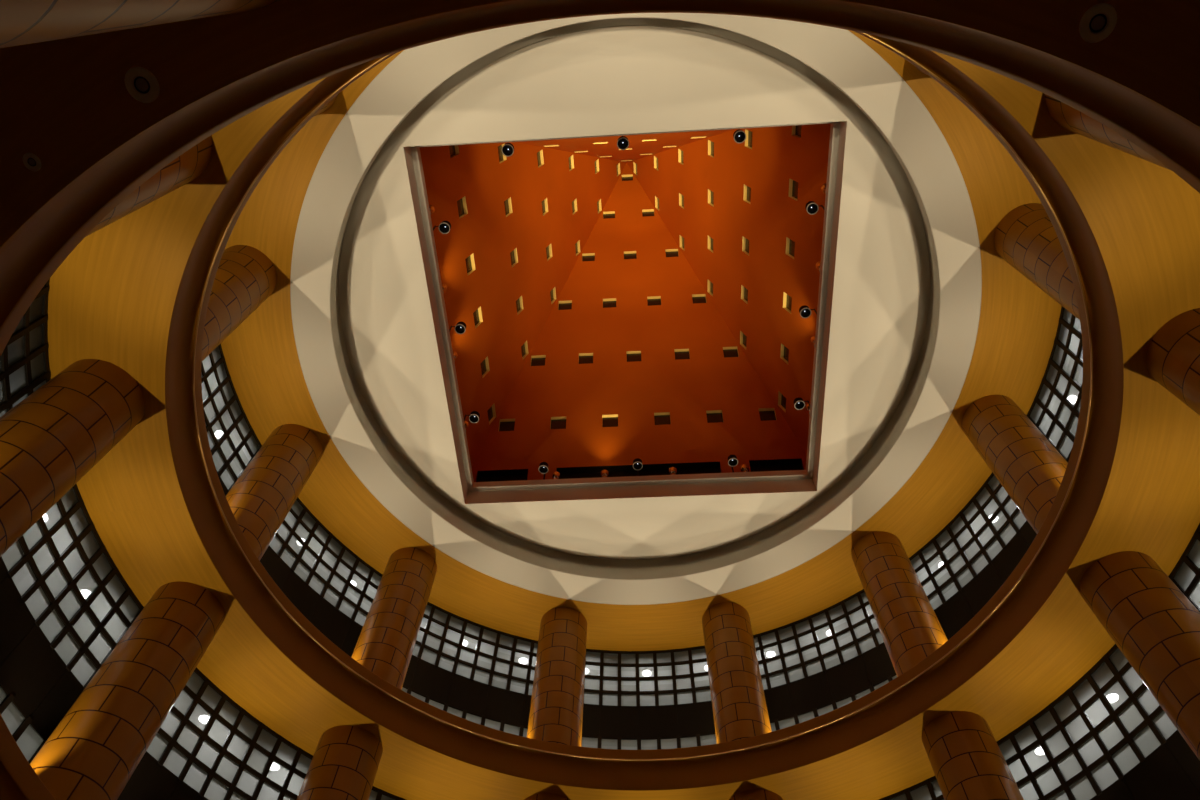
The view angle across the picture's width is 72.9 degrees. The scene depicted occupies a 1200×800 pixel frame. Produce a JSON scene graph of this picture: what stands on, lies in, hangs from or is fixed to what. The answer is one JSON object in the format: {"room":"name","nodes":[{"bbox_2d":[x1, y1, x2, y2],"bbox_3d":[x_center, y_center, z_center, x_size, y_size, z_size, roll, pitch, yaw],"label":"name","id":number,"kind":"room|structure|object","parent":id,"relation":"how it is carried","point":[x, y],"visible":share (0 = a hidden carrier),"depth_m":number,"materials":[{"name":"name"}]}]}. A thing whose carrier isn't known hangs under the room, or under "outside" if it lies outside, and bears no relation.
{"room":"rotunda hall","nodes":[
{"label":"rotunda hall","id":0,"kind":"room"},
{"bbox_2d":[420,142,625,466],"bbox_3d":[-1.154,-4.221,19.552,3.672,12.390,7.201,-2,-61,3],"label":"ceiling panel","id":1,"kind":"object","parent":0,"point":[476,174],"depth_m":17.03,"materials":[{"name":"orange paint"}]},
{"bbox_2d":[449,145,458,157],"bbox_3d":[-2.652,-4.532,14.552,0.165,0.342,0.336,-2,-61,3],"label":"window","id":2,"kind":"structure","parent":1,"relation":"in","point":[454,149],"depth_m":14.69,"materials":[{"name":"brown metal"}]},
{"bbox_2d":[457,197,467,218],"bbox_3d":[-2.586,-3.567,15.079,0.165,0.342,0.336,-2,-61,3],"label":"window","id":3,"kind":"structure","parent":1,"relation":"in","point":[462,207],"depth_m":15.18,"materials":[{"name":"brown metal"}]},
{"bbox_2d":[465,254,475,274],"bbox_3d":[-2.519,-2.602,15.606,0.165,0.342,0.336,-2,-61,3],"label":"window","id":4,"kind":"structure","parent":1,"relation":"in","point":[470,264],"depth_m":15.71,"materials":[{"name":"brown metal"}]},
{"bbox_2d":[473,306,482,328],"bbox_3d":[-2.453,-1.637,16.132,0.165,0.342,0.336,-2,-61,3],"label":"window","id":5,"kind":"structure","parent":1,"relation":"in","point":[477,314],"depth_m":16.24,"materials":[{"name":"brown metal"}]},
{"bbox_2d":[481,356,489,377],"bbox_3d":[-2.386,-0.671,16.659,0.165,0.342,0.336,-2,-61,3],"label":"window","id":6,"kind":"structure","parent":1,"relation":"in","point":[485,369],"depth_m":16.77,"materials":[{"name":"brown metal"}]},
{"bbox_2d":[487,404,495,424],"bbox_3d":[-2.320,0.294,17.186,0.165,0.342,0.336,-2,-61,3],"label":"window","id":7,"kind":"structure","parent":1,"relation":"in","point":[491,412],"depth_m":17.29,"materials":[{"name":"brown wood"}]},
{"bbox_2d":[498,143,506,162],"bbox_3d":[-2.017,-4.998,16.479,0.165,0.342,0.336,-2,-61,3],"label":"window","id":8,"kind":"structure","parent":1,"relation":"in","point":[502,158],"depth_m":16.57,"materials":[{"name":"brown metal"}]},
{"bbox_2d":[504,197,512,216],"bbox_3d":[-1.950,-4.033,17.005,0.165,0.342,0.336,-2,-61,3],"label":"window","id":9,"kind":"structure","parent":1,"relation":"in","point":[508,205],"depth_m":17.12,"materials":[{"name":"brown metal"}]},
{"bbox_2d":[510,248,517,266],"bbox_3d":[-1.884,-3.068,17.532,0.165,0.342,0.336,-2,-61,3],"label":"window","id":10,"kind":"structure","parent":1,"relation":"in","point":[514,258],"depth_m":17.64,"materials":[{"name":"brown metal"}]},
{"bbox_2d":[516,296,522,314],"bbox_3d":[-1.817,-2.103,18.058,0.165,0.342,0.336,-2,-61,3],"label":"window","id":11,"kind":"structure","parent":1,"relation":"in","point":[519,303],"depth_m":18.18,"materials":[{"name":"brown metal"}]},
{"bbox_2d":[521,341,528,358],"bbox_3d":[-1.751,-1.137,18.585,0.165,0.342,0.336,-2,-61,3],"label":"window","id":12,"kind":"structure","parent":1,"relation":"in","point":[524,347],"depth_m":18.70,"materials":[{"name":"brown metal"}]},
{"bbox_2d":[537,149,543,167],"bbox_3d":[-1.381,-5.463,18.402,0.165,0.342,0.336,-2,-61,3],"label":"window","id":13,"kind":"structure","parent":1,"relation":"in","point":[540,153],"depth_m":18.52,"materials":[{"name":"brown metal"}]},
{"bbox_2d":[542,198,547,215],"bbox_3d":[-1.315,-4.498,18.929,0.165,0.342,0.336,-2,-61,3],"label":"window","id":14,"kind":"structure","parent":1,"relation":"in","point":[544,202],"depth_m":19.05,"materials":[{"name":"brown metal"}]},
{"bbox_2d":[546,244,551,260],"bbox_3d":[-1.248,-3.533,19.456,0.165,0.342,0.336,-2,-61,3],"label":"window","id":15,"kind":"structure","parent":1,"relation":"in","point":[549,248],"depth_m":19.58,"materials":[{"name":"brown metal"}]},
{"bbox_2d":[0,0,1199,247],"bbox_3d":[0.333,3.003,6.123,13.680,0.001,13.680,-2,-61,3],"label":"ceiling","id":16,"kind":"structure","parent":0,"point":[67,103],"depth_m":3.66,"materials":[{"name":"brown wood"}]},
{"bbox_2d":[22,153,40,170],"bbox_3d":[-2.746,-1.149,3.927,0.088,0.005,0.088,-2,-61,3],"label":"recessed light","id":17,"kind":"object","parent":16,"relation":"in","point":[31,161],"visible":1,"depth_m":3.93,"materials":[{"name":"brown metal"}]},
{"bbox_2d":[124,67,159,102],"bbox_3d":[-2.111,-1.450,3.744,0.158,0.009,0.158,-2,-61,3],"label":"recessed light","id":18,"kind":"object","parent":16,"relation":"in","point":[141,84],"visible":1,"depth_m":3.74,"materials":[{"name":"brown metal"}]},
{"bbox_2d":[1079,3,1116,42],"bbox_3d":[2.166,-1.637,3.531,0.158,0.009,0.158,-2,-61,3],"label":"recessed light","id":19,"kind":"object","parent":16,"relation":"in","point":[1098,22],"visible":1,"depth_m":3.53,"materials":[{"name":"brown metal"}]},
{"bbox_2d":[48,50,1199,799],"bbox_3d":[0.423,1.094,9.612,13.680,0.001,13.680,-2,-61,3],"label":"ceiling","id":20,"kind":"structure","parent":0,"point":[112,298],"depth_m":9.52,"materials":[{"name":"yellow wood"}]},
{"bbox_2d":[518,129,733,162],"bbox_3d":[0.567,-5.907,18.585,7.201,12.390,3.672,-2,-61,3],"label":"ceiling panel","id":21,"kind":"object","parent":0,"point":[638,146],"depth_m":18.65,"materials":[{"name":"orange paint"}]},
{"bbox_2d":[290,13,981,604],"bbox_3d":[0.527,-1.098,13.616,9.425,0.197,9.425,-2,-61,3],"label":"ceiling","id":22,"kind":"structure","parent":0,"point":[621,79],"depth_m":12.87,"materials":[{"name":"white paint"}]},
{"bbox_2d":[472,163,806,481],"bbox_3d":[0.789,-2.689,20.340,7.201,12.390,3.672,-2,-61,3],"label":"ceiling panel","id":23,"kind":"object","parent":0,"point":[686,389],"depth_m":17.94,"materials":[{"name":"orange paint"}]},
{"bbox_2d":[498,419,514,430],"bbox_3d":[-1.982,0.561,17.323,0.336,0.342,0.165,-2,-61,3],"label":"window","id":24,"kind":"structure","parent":23,"relation":"in","point":[504,424],"depth_m":17.39,"materials":[{"name":"brown wood"}]},
{"bbox_2d":[530,355,545,365],"bbox_3d":[-1.422,-0.878,18.718,0.336,0.342,0.165,-2,-61,3],"label":"window","id":25,"kind":"structure","parent":23,"relation":"in","point":[539,360],"depth_m":18.80,"materials":[{"name":"brown wood"}]},
{"bbox_2d":[550,417,565,428],"bbox_3d":[-0.882,0.514,17.269,0.336,0.342,0.165,-2,-61,3],"label":"window","id":26,"kind":"structure","parent":23,"relation":"in","point":[556,422],"depth_m":17.34,"materials":[{"name":"brown wood"}]},
{"bbox_2d":[558,300,571,309],"bbox_3d":[-0.862,-2.316,20.112,0.336,0.342,0.165,-2,-61,3],"label":"window","id":27,"kind":"structure","parent":23,"relation":"in","point":[562,305],"depth_m":20.19,"materials":[{"name":"brown metal"}]},
{"bbox_2d":[578,353,592,363],"bbox_3d":[-0.323,-0.925,18.665,0.336,0.342,0.165,-2,-61,3],"label":"window","id":28,"kind":"structure","parent":23,"relation":"in","point":[584,358],"depth_m":18.74,"materials":[{"name":"brown metal"}]},
{"bbox_2d":[582,253,594,260],"bbox_3d":[-0.303,-3.744,21.497,0.336,0.342,0.165,-2,-61,3],"label":"window","id":29,"kind":"structure","parent":23,"relation":"in","point":[588,256],"depth_m":21.59,"materials":[{"name":"brown metal"}]},
{"bbox_2d":[603,211,614,218],"bbox_3d":[0.257,-5.178,22.887,0.336,0.342,0.165,-2,-61,3],"label":"window","id":30,"kind":"structure","parent":23,"relation":"in","point":[611,214],"depth_m":22.99,"materials":[{"name":"brown metal"}]},
{"bbox_2d":[603,298,615,307],"bbox_3d":[0.237,-2.362,20.058,0.336,0.342,0.165,-2,-61,3],"label":"window","id":31,"kind":"structure","parent":23,"relation":"in","point":[607,303],"depth_m":20.14,"materials":[{"name":"brown metal"}]},
{"bbox_2d":[602,414,617,426],"bbox_3d":[0.217,0.468,17.215,0.336,0.342,0.165,-2,-61,3],"label":"window","id":32,"kind":"structure","parent":23,"relation":"in","point":[607,420],"depth_m":17.29,"materials":[{"name":"brown metal"}]},
{"bbox_2d":[403,121,846,503],"bbox_3d":[0.531,-1.187,13.780,7.236,0.570,7.236,-2,-61,3],"label":"trim","id":33,"kind":"structure","parent":23,"relation":"attached to","point":[806,480],"depth_m":14.69,"materials":[{"name":"brown paint"}]},
{"bbox_2d":[433,221,450,233],"bbox_3d":[-2.606,-2.847,13.428,0.280,0.240,0.192,-2,-61,3],"label":"spotlight","id":34,"kind":"object","parent":33,"relation":"on","point":[444,227],"visible":1,"depth_m":13.43,"materials":[{"name":"black metal"}]},
{"bbox_2d":[449,322,465,333],"bbox_3d":[-2.497,-1.260,14.295,0.280,0.240,0.192,-2,-61,3],"label":"spotlight","id":35,"kind":"object","parent":33,"relation":"on","point":[460,328],"visible":1,"depth_m":14.30,"materials":[{"name":"black metal"}]},
{"bbox_2d":[464,411,479,422],"bbox_3d":[-2.388,0.328,15.161,0.280,0.240,0.192,-2,-61,3],"label":"spotlight","id":36,"kind":"object","parent":33,"relation":"on","point":[474,416],"visible":1,"depth_m":15.16,"materials":[{"name":"black metal"}]},
{"bbox_2d":[502,142,513,156],"bbox_3d":[-1.451,-3.979,12.779,0.192,0.240,0.280,-2,-61,3],"label":"spotlight","id":37,"kind":"object","parent":33,"relation":"on","point":[508,148],"visible":1,"depth_m":12.80,"materials":[{"name":"black metal"}]},
{"bbox_2d":[538,462,548,479],"bbox_3d":[-1.084,1.356,15.690,0.192,0.240,0.280,-2,-61,3],"label":"spotlight","id":38,"kind":"object","parent":33,"relation":"on","point":[543,467],"visible":1,"depth_m":15.68,"materials":[{"name":"grey metal"}]},
{"bbox_2d":[617,136,628,149],"bbox_3d":[0.357,-4.055,12.691,0.192,0.240,0.280,-2,-61,3],"label":"spotlight","id":39,"kind":"object","parent":33,"relation":"on","point":[622,143],"visible":0.96,"depth_m":12.71,"materials":[{"name":"black metal"}]},
{"bbox_2d":[633,458,642,475],"bbox_3d":[0.724,1.280,15.601,0.192,0.240,0.280,-2,-61,3],"label":"spotlight","id":40,"kind":"object","parent":33,"relation":"on","point":[637,463],"visible":1,"depth_m":15.59,"materials":[{"name":"black metal"}]},
{"bbox_2d":[728,455,737,472],"bbox_3d":[2.533,1.203,15.513,0.192,0.240,0.280,-2,-61,3],"label":"spotlight","id":41,"kind":"object","parent":33,"relation":"on","point":[732,459],"visible":1,"depth_m":15.50,"materials":[{"name":"black metal"}]},
{"bbox_2d":[733,129,745,142],"bbox_3d":[2.165,-4.131,12.602,0.192,0.240,0.280,-2,-61,3],"label":"spotlight","id":42,"kind":"object","parent":33,"relation":"on","point":[739,136],"visible":0.99,"depth_m":12.62,"materials":[{"name":"black metal"}]},
{"bbox_2d":[793,397,809,409],"bbox_3d":[3.688,0.072,14.864,0.280,0.240,0.192,-2,-61,3],"label":"spotlight","id":43,"kind":"object","parent":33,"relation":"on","point":[799,404],"visible":1,"depth_m":14.87,"materials":[{"name":"black metal"}]},
{"bbox_2d":[799,305,816,317],"bbox_3d":[3.578,-1.516,13.997,0.280,0.240,0.192,-2,-61,3],"label":"spotlight","id":44,"kind":"object","parent":33,"relation":"on","point":[805,312],"visible":1,"depth_m":14.00,"materials":[{"name":"black metal"}]},
{"bbox_2d":[805,201,824,214],"bbox_3d":[3.469,-3.104,13.131,0.280,0.240,0.192,-2,-61,3],"label":"spotlight","id":45,"kind":"object","parent":33,"relation":"on","point":[811,207],"visible":1,"depth_m":13.14,"materials":[{"name":"black metal"}]},
{"bbox_2d":[624,251,636,258],"bbox_3d":[0.796,-3.790,21.443,0.336,0.342,0.165,-2,-61,3],"label":"window","id":46,"kind":"structure","parent":23,"relation":"in","point":[627,254],"depth_m":21.54,"materials":[{"name":"brown metal"}]},
{"bbox_2d":[626,351,640,361],"bbox_3d":[0.777,-0.971,18.611,0.336,0.342,0.165,-2,-61,3],"label":"window","id":47,"kind":"structure","parent":23,"relation":"in","point":[632,356],"depth_m":18.69,"materials":[{"name":"brown wood"}]},
{"bbox_2d":[642,209,653,216],"bbox_3d":[1.356,-5.224,22.833,0.336,0.342,0.165,-2,-61,3],"label":"window","id":48,"kind":"structure","parent":23,"relation":"in","point":[649,212],"depth_m":22.93,"materials":[{"name":"brown metal"}]},
{"bbox_2d":[647,296,660,305],"bbox_3d":[1.336,-2.408,20.004,0.336,0.342,0.165,-2,-61,3],"label":"window","id":49,"kind":"structure","parent":23,"relation":"in","point":[655,300],"depth_m":20.09,"materials":[{"name":"brown metal"}]},
{"bbox_2d":[654,412,670,424],"bbox_3d":[1.317,0.422,17.161,0.336,0.342,0.165,-2,-61,3],"label":"window","id":50,"kind":"structure","parent":23,"relation":"in","point":[659,418],"depth_m":17.23,"materials":[{"name":"brown wood"}]},
{"bbox_2d":[665,249,678,256],"bbox_3d":[1.896,-3.837,21.389,0.336,0.342,0.165,-2,-61,3],"label":"window","id":51,"kind":"structure","parent":23,"relation":"in","point":[669,252],"depth_m":21.48,"materials":[{"name":"brown metal"}]},
{"bbox_2d":[674,349,689,359],"bbox_3d":[1.876,-1.017,18.557,0.336,0.342,0.165,-2,-61,3],"label":"window","id":52,"kind":"structure","parent":23,"relation":"in","point":[679,353],"depth_m":18.63,"materials":[{"name":"brown metal"}]},
{"bbox_2d":[692,294,706,303],"bbox_3d":[2.436,-2.455,19.951,0.336,0.342,0.165,-2,-61,3],"label":"window","id":53,"kind":"structure","parent":23,"relation":"in","point":[697,298],"depth_m":20.04,"materials":[{"name":"brown metal"}]},
{"bbox_2d":[706,410,723,422],"bbox_3d":[2.416,0.375,17.108,0.336,0.342,0.165,-2,-61,3],"label":"window","id":54,"kind":"structure","parent":23,"relation":"in","point":[714,416],"depth_m":17.18,"materials":[{"name":"brown metal"}]},
{"bbox_2d":[723,347,738,357],"bbox_3d":[2.975,-1.064,18.503,0.336,0.342,0.165,-2,-61,3],"label":"window","id":55,"kind":"structure","parent":23,"relation":"in","point":[727,351],"depth_m":18.58,"materials":[{"name":"brown metal"}]},
{"bbox_2d":[759,408,776,420],"bbox_3d":[3.515,0.329,17.054,0.336,0.342,0.165,-2,-61,3],"label":"window","id":56,"kind":"structure","parent":23,"relation":"in","point":[766,414],"depth_m":17.12,"materials":[{"name":"brown wood"}]},
{"bbox_2d":[221,30,1061,650],"bbox_3d":[0.514,-0.827,13.122,13.680,0.001,13.680,-2,-61,3],"label":"ceiling","id":57,"kind":"structure","parent":0,"point":[1018,321],"depth_m":13.79,"materials":[{"name":"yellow wood"}]},
{"bbox_2d":[627,123,830,454],"bbox_3d":[2.510,-4.375,19.373,3.672,12.390,7.201,-2,-61,3],"label":"ceiling panel","id":58,"kind":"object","parent":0,"point":[776,156],"depth_m":16.75,"materials":[{"name":"orange paint"}]},
{"bbox_2d":[708,140,713,157],"bbox_3d":[2.519,-5.628,18.212,0.165,0.342,0.336,-2,-61,3],"label":"window","id":59,"kind":"structure","parent":58,"relation":"in","point":[710,143],"depth_m":18.33,"materials":[{"name":"brown metal"}]},
{"bbox_2d":[708,189,713,206],"bbox_3d":[2.586,-4.663,18.738,0.165,0.342,0.336,-2,-61,3],"label":"window","id":60,"kind":"structure","parent":58,"relation":"in","point":[710,193],"depth_m":18.85,"materials":[{"name":"brown metal"}]},
{"bbox_2d":[740,331,746,348],"bbox_3d":[3.267,-1.349,18.340,0.165,0.342,0.336,-2,-61,3],"label":"window","id":61,"kind":"structure","parent":58,"relation":"in","point":[743,338],"depth_m":18.46,"materials":[{"name":"brown metal"}]},
{"bbox_2d":[741,285,747,303],"bbox_3d":[3.200,-2.314,17.813,0.165,0.342,0.336,-2,-61,3],"label":"window","id":62,"kind":"structure","parent":58,"relation":"in","point":[744,292],"depth_m":17.93,"materials":[{"name":"brown metal"}]},
{"bbox_2d":[742,237,748,255],"bbox_3d":[3.134,-3.280,17.286,0.165,0.342,0.336,-2,-61,3],"label":"window","id":63,"kind":"structure","parent":58,"relation":"in","point":[745,242],"depth_m":17.41,"materials":[{"name":"brown metal"}]},
{"bbox_2d":[743,185,750,203],"bbox_3d":[3.067,-4.245,16.760,0.165,0.342,0.336,-2,-61,3],"label":"window","id":64,"kind":"structure","parent":58,"relation":"in","point":[747,190],"depth_m":16.87,"materials":[{"name":"brown metal"}]},
{"bbox_2d":[745,129,752,148],"bbox_3d":[3.001,-5.210,16.233,0.165,0.342,0.336,-2,-61,3],"label":"window","id":65,"kind":"structure","parent":58,"relation":"in","point":[748,142],"depth_m":16.34,"materials":[{"name":"brown metal"}]},
{"bbox_2d":[778,392,785,412],"bbox_3d":[3.815,0.035,16.885,0.165,0.342,0.336,-2,-61,3],"label":"window","id":66,"kind":"structure","parent":58,"relation":"in","point":[781,399],"depth_m":17.00,"materials":[{"name":"brown wood"}]},
{"bbox_2d":[780,343,788,363],"bbox_3d":[3.748,-0.930,16.359,0.165,0.342,0.336,-2,-61,3],"label":"window","id":67,"kind":"structure","parent":58,"relation":"in","point":[784,355],"depth_m":16.47,"materials":[{"name":"brown metal"}]},
{"bbox_2d":[783,292,791,313],"bbox_3d":[3.682,-1.895,15.832,0.165,0.342,0.336,-2,-61,3],"label":"window","id":68,"kind":"structure","parent":58,"relation":"in","point":[787,300],"depth_m":15.94,"materials":[{"name":"brown metal"}]},
{"bbox_2d":[786,237,794,258],"bbox_3d":[3.615,-2.861,15.305,0.165,0.342,0.336,-2,-61,3],"label":"window","id":69,"kind":"structure","parent":58,"relation":"in","point":[790,245],"depth_m":15.41,"materials":[{"name":"brown metal"}]},
{"bbox_2d":[788,178,797,200],"bbox_3d":[3.549,-3.826,14.779,0.165,0.342,0.336,-2,-61,3],"label":"window","id":70,"kind":"structure","parent":58,"relation":"in","point":[793,185],"depth_m":14.88,"materials":[{"name":"brown metal"}]},
{"bbox_2d":[792,125,801,137],"bbox_3d":[3.482,-4.791,14.252,0.165,0.342,0.336,-2,-61,3],"label":"window","id":71,"kind":"structure","parent":58,"relation":"in","point":[796,130],"depth_m":14.39,"materials":[{"name":"brown metal"}]},
{"label":"floor","id":72,"kind":"structure","parent":0,"visible":0},
{"bbox_2d":[0,0,277,47],"bbox_3d":[-1.671,-0.791,0.941,0.924,5.533,0.924,11,-62,-4],"label":"tiled column","id":73,"kind":"structure","parent":72,"relation":"on","point":[22,22],"depth_m":2.26,"materials":[{"name":"tile"}]},
{"label":"floor","id":74,"kind":"structure","parent":0,"visible":0},
{"bbox_2d":[0,279,50,416],"bbox_3d":[-5.522,-0.741,6.818,0.272,3.408,3.488,24,-63,-11],"label":"window","id":75,"kind":"structure","parent":74,"relation":"on","point":[24,361],"depth_m":8.50,"materials":[{"name":"black glass"}]},
{"bbox_2d":[0,484,143,763],"bbox_3d":[-6.205,2.190,8.440,0.272,3.408,3.488,-2,-61,3],"label":"window","id":76,"kind":"structure","parent":74,"relation":"on","point":[66,605],"depth_m":9.24,"materials":[{"name":"grey glass"}]},
{"bbox_2d":[0,359,145,556],"bbox_3d":[-5.622,0.771,7.647,0.924,3.405,0.924,38,-67,-18],"label":"tiled column","id":77,"kind":"structure","parent":74,"relation":"on","point":[58,433],"depth_m":7.97,"materials":[{"name":"tile"}]},
{"bbox_2d":[30,582,224,799],"bbox_3d":[-5.430,3.553,9.164,0.924,3.405,0.924,11,-62,-4],"label":"tiled column","id":78,"kind":"structure","parent":74,"relation":"on","point":[98,745],"depth_m":9.00,"materials":[{"name":"tile"}]},
{"bbox_2d":[86,136,211,235],"bbox_3d":[-4.204,-1.704,6.255,0.924,3.405,0.924,-16,-63,10],"label":"tiled column","id":79,"kind":"structure","parent":74,"relation":"on","point":[191,164],"depth_m":7.12,"materials":[{"name":"tile"}]},
{"bbox_2d":[117,667,312,799],"bbox_3d":[-5.123,5.046,9.976,0.272,3.408,3.488,-30,-66,16],"label":"window","id":80,"kind":"structure","parent":74,"relation":"on","point":[207,746],"depth_m":10.91,"materials":[{"name":"white glass"}]},
{"bbox_2d":[297,725,382,799],"bbox_3d":[-3.680,5.894,10.401,0.924,3.405,0.924,-16,-63,10],"label":"tiled column","id":81,"kind":"structure","parent":74,"relation":"on","point":[344,764],"depth_m":11.21,"materials":[{"name":"tile"}]},
{"bbox_2d":[369,786,405,799],"bbox_3d":[-2.565,7.062,11.013,3.488,3.408,0.272,24,-63,-11],"label":"window","id":82,"kind":"structure","parent":74,"relation":"on","point":[376,793],"depth_m":12.30,"materials":[{"name":"grey glass"}]},
{"bbox_2d":[524,793,568,799],"bbox_3d":[-0.842,7.169,11.025,0.924,3.405,0.924,38,-67,-18],"label":"tiled column","id":83,"kind":"structure","parent":74,"relation":"on","point":[542,796],"depth_m":12.27,"materials":[{"name":"tile"}]},
{"bbox_2d":[0,0,1199,799],"bbox_3d":[0.340,2.854,6.396,10.937,0.622,10.937,-2,-61,3],"label":"trim","id":84,"kind":"structure","parent":74,"relation":"attached to","point":[35,251],"depth_m":4.07,"materials":[{"name":"brown paint"}]},
{"bbox_2d":[729,789,782,799],"bbox_3d":[2.326,7.036,10.870,0.924,3.405,0.924,11,-62,-4],"label":"tiled column","id":85,"kind":"structure","parent":74,"relation":"on","point":[754,794],"depth_m":12.10,"materials":[{"name":"tile"}]},
{"bbox_2d":[879,776,943,799],"bbox_3d":[4.025,6.784,10.691,3.488,3.408,0.272,-30,-66,16],"label":"window","id":86,"kind":"structure","parent":74,"relation":"on","point":[929,789],"depth_m":11.91,"materials":[{"name":"black metal"}]},
{"bbox_2d":[922,711,1023,799],"bbox_3d":[4.973,5.529,9.977,0.924,3.405,0.924,-16,-63,10],"label":"tiled column","id":87,"kind":"structure","parent":74,"relation":"on","point":[967,762],"depth_m":10.72,"materials":[{"name":"tile"}]},
{"bbox_2d":[997,644,1199,799],"bbox_3d":[6.291,4.564,9.417,0.272,3.408,3.488,24,-63,-11],"label":"window","id":88,"kind":"structure","parent":74,"relation":"on","point":[1106,737],"depth_m":10.29,"materials":[{"name":"grey glass"}]},
{"bbox_2d":[1045,94,1169,169],"bbox_3d":[4.450,-2.069,5.832,0.924,3.405,0.924,-16,-63,10],"label":"tiled column","id":89,"kind":"structure","parent":74,"relation":"on","point":[1066,116],"depth_m":6.84,"materials":[{"name":"tile"}]},
{"bbox_2d":[1079,551,1199,759],"bbox_3d":[6.391,3.054,8.586,0.924,3.405,0.924,38,-67,-18],"label":"tiled column","id":90,"kind":"structure","parent":74,"relation":"on","point":[1154,625],"depth_m":9.01,"materials":[{"name":"tile"}]},
{"bbox_2d":[1146,308,1199,414],"bbox_3d":[6.200,0.273,7.068,0.924,3.405,0.924,11,-62,-4],"label":"tiled column","id":91,"kind":"structure","parent":74,"relation":"on","point":[1173,353],"depth_m":8.20,"materials":[{"name":"tile"}]},
{"bbox_2d":[1168,523,1199,611],"bbox_3d":[6.975,1.634,7.795,0.272,3.408,3.488,-2,-61,3],"label":"window","id":92,"kind":"structure","parent":74,"relation":"on","point":[1185,575],"depth_m":9.72,"materials":[{"name":"grey glass"}]},
{"label":"floor","id":93,"kind":"structure","parent":0,"visible":0},
{"bbox_2d":[201,344,261,495],"bbox_3d":[-6.115,0.275,11.939,0.272,3.432,3.488,-2,-61,3],"label":"window","id":94,"kind":"structure","parent":93,"relation":"on","point":[233,442],"depth_m":13.21,"materials":[{"name":"grey glass"}]},
{"bbox_2d":[201,245,276,361],"bbox_3d":[-5.531,-1.144,11.146,0.924,3.429,0.924,38,-67,-18],"label":"tiled column","id":95,"kind":"structure","parent":93,"relation":"on","point":[245,277],"depth_m":11.58,"materials":[{"name":"tile"}]},
{"bbox_2d":[226,424,322,560],"bbox_3d":[-5.340,1.637,12.663,0.924,3.429,0.924,11,-62,-4],"label":"tiled column","id":96,"kind":"structure","parent":93,"relation":"on","point":[262,497],"depth_m":12.68,"materials":[{"name":"tile"}]},
{"bbox_2d":[260,497,382,656],"bbox_3d":[-5.033,3.131,13.475,0.272,3.432,3.488,-30,-66,16],"label":"window","id":97,"kind":"structure","parent":93,"relation":"on","point":[328,583],"depth_m":14.22,"materials":[{"name":"white glass"}]},
{"bbox_2d":[313,95,337,116],"bbox_3d":[-4.114,-3.620,9.754,0.924,3.429,0.924,-16,-63,10],"label":"tiled column","id":98,"kind":"structure","parent":93,"relation":"on","point":[329,104],"depth_m":11.17,"materials":[{"name":"tile"}]},
{"bbox_2d":[352,547,436,688],"bbox_3d":[-3.590,3.979,13.900,0.924,3.429,0.924,-16,-63,10],"label":"tiled column","id":99,"kind":"structure","parent":93,"relation":"on","point":[386,641],"depth_m":13.77,"materials":[{"name":"tile"}]},
{"bbox_2d":[401,602,537,736],"bbox_3d":[-2.475,5.147,14.512,3.488,3.432,0.272,24,-63,-11],"label":"window","id":100,"kind":"structure","parent":93,"relation":"on","point":[466,669],"depth_m":15.01,"materials":[{"name":"grey glass"}]},
{"bbox_2d":[527,607,586,746],"bbox_3d":[-0.751,5.254,14.524,0.924,3.429,0.924,38,-67,-18],"label":"tiled column","id":101,"kind":"structure","parent":93,"relation":"on","point":[556,708],"depth_m":14.35,"materials":[{"name":"tile"}]},
{"bbox_2d":[165,31,1123,790],"bbox_3d":[0.430,0.945,9.885,10.937,0.622,10.937,-2,-61,3],"label":"trim","id":102,"kind":"structure","parent":93,"relation":"attached to","point":[1074,508],"depth_m":10.53,"materials":[{"name":"brown paint"}]},
{"bbox_2d":[581,646,716,749],"bbox_3d":[0.874,5.783,14.774,3.488,3.432,0.272,-2,-61,3],"label":"window","id":103,"kind":"structure","parent":93,"relation":"on","point":[659,699],"depth_m":15.21,"materials":[{"name":"white glass"}]},
{"bbox_2d":[702,602,771,743],"bbox_3d":[2.417,5.121,14.370,0.924,3.429,0.924,11,-62,-4],"label":"tiled column","id":104,"kind":"structure","parent":93,"relation":"on","point":[739,706],"depth_m":14.20,"materials":[{"name":"tile"}]},
{"bbox_2d":[753,589,896,731],"bbox_3d":[4.116,4.869,14.190,3.488,3.432,0.272,-30,-66,16],"label":"window","id":105,"kind":"structure","parent":93,"relation":"on","point":[815,665],"depth_m":14.71,"materials":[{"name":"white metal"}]},
{"bbox_2d":[851,531,947,676],"bbox_3d":[5.064,3.614,13.476,0.924,3.429,0.924,-16,-63,10],"label":"tiled column","id":106,"kind":"structure","parent":93,"relation":"on","point":[910,629],"depth_m":13.36,"materials":[{"name":"tile"}]},
{"bbox_2d":[909,472,1036,639],"bbox_3d":[6.382,2.649,12.916,0.272,3.432,3.488,24,-63,-11],"label":"window","id":107,"kind":"structure","parent":93,"relation":"on","point":[960,569],"depth_m":13.69,"materials":[{"name":"white glass"}]},
{"bbox_2d":[962,395,1067,533],"bbox_3d":[6.482,1.139,12.085,0.924,3.429,0.924,38,-67,-18],"label":"tiled column","id":108,"kind":"structure","parent":93,"relation":"on","point":[1030,469],"depth_m":12.13,"materials":[{"name":"tile"}]},
{"bbox_2d":[994,203,1079,319],"bbox_3d":[6.290,-1.643,10.568,0.924,3.429,0.924,11,-62,-4],"label":"tiled column","id":109,"kind":"structure","parent":93,"relation":"on","point":[1026,238],"depth_m":11.05,"materials":[{"name":"tile"}]},
{"bbox_2d":[1026,306,1082,461],"bbox_3d":[7.066,-0.281,11.294,0.272,3.432,3.488,-2,-61,3],"label":"window","id":110,"kind":"structure","parent":93,"relation":"on","point":[1054,410],"depth_m":12.61,"materials":[{"name":"white glass"}]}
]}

